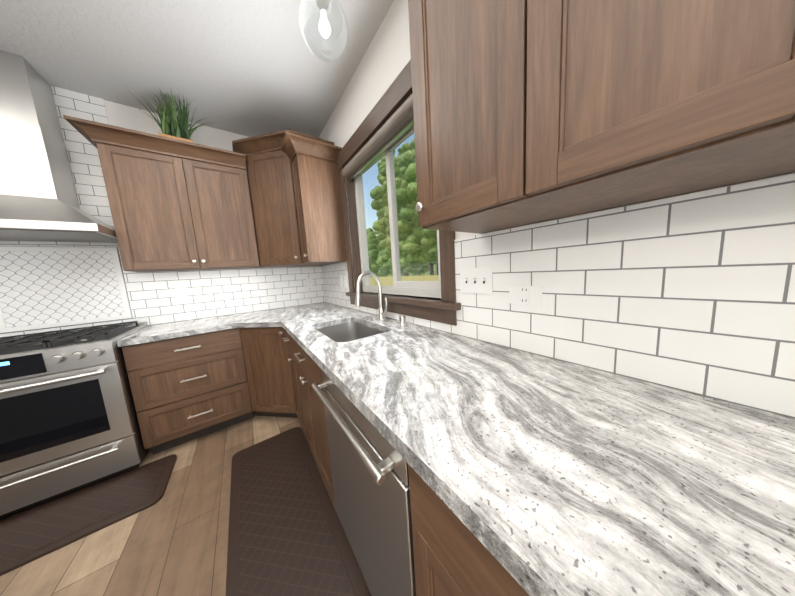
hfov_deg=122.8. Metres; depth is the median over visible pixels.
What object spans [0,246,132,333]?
backsplash
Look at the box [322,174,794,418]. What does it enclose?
wall tile
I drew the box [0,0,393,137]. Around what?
ceiling
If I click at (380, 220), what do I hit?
tree
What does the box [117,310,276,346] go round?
countertop
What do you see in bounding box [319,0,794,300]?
wall
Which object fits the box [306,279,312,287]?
electrical outlet
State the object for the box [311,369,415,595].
dishwasher
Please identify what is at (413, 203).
tree
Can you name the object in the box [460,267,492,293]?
switch plate
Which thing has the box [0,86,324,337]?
wall tile
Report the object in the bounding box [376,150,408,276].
tree
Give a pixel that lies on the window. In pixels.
(396, 95)
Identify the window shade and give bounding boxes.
[342,94,413,180]
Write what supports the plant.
on the upper cabinet at (177, 205)
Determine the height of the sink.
0.188 m
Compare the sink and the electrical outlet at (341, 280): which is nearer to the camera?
the sink
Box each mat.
[0,454,176,575]
[226,427,369,595]
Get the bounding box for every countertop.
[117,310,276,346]
[269,302,794,595]
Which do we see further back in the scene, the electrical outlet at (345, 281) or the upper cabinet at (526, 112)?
the electrical outlet at (345, 281)
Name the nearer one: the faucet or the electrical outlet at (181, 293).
the faucet
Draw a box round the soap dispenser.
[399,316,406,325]
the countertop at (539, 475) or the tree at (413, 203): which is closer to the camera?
the countertop at (539, 475)
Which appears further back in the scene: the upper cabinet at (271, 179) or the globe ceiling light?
the upper cabinet at (271, 179)
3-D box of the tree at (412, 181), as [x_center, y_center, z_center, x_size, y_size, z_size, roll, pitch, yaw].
[3.227,-4.383,11.891,6.330,8.731,6.328,-9,9,-35]
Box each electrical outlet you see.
[175,287,187,299]
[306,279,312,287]
[340,275,342,285]
[344,276,347,286]
[509,285,542,305]
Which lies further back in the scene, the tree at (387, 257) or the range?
the tree at (387, 257)
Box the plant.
[129,88,210,142]
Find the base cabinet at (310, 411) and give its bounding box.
[283,331,326,442]
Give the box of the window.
[337,59,460,325]
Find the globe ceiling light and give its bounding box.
[299,0,348,62]
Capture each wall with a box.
[104,100,309,272]
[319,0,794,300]
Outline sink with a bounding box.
[316,322,384,341]
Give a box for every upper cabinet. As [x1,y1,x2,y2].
[63,115,259,271]
[232,129,339,267]
[281,131,346,262]
[408,0,535,233]
[484,0,794,222]
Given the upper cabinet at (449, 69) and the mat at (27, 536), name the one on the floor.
the mat at (27, 536)
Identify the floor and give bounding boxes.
[0,411,371,595]
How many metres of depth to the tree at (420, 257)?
11.90 m
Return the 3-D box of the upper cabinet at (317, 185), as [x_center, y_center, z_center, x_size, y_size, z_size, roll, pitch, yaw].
[-0.729,-0.833,1.978,0.456,0.998,0.267,-9,9,-35]
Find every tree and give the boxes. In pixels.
[366,228,381,276]
[370,153,428,275]
[370,264,436,276]
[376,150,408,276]
[377,203,428,275]
[382,139,437,274]
[403,160,437,257]
[411,201,438,274]
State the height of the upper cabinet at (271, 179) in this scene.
1.118 m
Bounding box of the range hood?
[0,50,116,242]
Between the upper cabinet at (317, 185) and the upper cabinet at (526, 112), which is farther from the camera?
the upper cabinet at (317, 185)
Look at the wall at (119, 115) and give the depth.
1.89 m
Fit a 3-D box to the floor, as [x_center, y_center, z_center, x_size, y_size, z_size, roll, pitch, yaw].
[-0.973,1.460,-0.717,4.820,0.060,6.250,-9,9,-35]
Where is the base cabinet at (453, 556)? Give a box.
[408,464,529,595]
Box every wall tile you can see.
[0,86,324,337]
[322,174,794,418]
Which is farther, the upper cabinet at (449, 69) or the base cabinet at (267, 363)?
the base cabinet at (267, 363)
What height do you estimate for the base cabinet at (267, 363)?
0.885 m
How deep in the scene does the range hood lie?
1.40 m
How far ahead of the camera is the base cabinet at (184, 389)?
1.68 m
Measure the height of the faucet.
0.359 m
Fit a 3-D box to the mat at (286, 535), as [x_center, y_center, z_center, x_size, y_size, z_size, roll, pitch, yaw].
[-0.571,1.172,1.100,0.465,0.018,1.550,-9,9,-35]
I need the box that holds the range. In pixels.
[0,321,148,519]
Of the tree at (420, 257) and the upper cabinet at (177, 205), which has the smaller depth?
the upper cabinet at (177, 205)
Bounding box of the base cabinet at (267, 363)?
[240,327,297,417]
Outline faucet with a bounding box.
[355,271,386,319]
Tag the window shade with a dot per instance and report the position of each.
(396, 126)
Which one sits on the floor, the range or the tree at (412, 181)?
the range
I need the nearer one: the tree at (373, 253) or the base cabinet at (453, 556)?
the base cabinet at (453, 556)
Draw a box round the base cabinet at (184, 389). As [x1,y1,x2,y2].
[122,328,253,454]
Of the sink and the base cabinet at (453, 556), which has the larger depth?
the sink
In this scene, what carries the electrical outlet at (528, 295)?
attached to the wall tile at (694, 293)

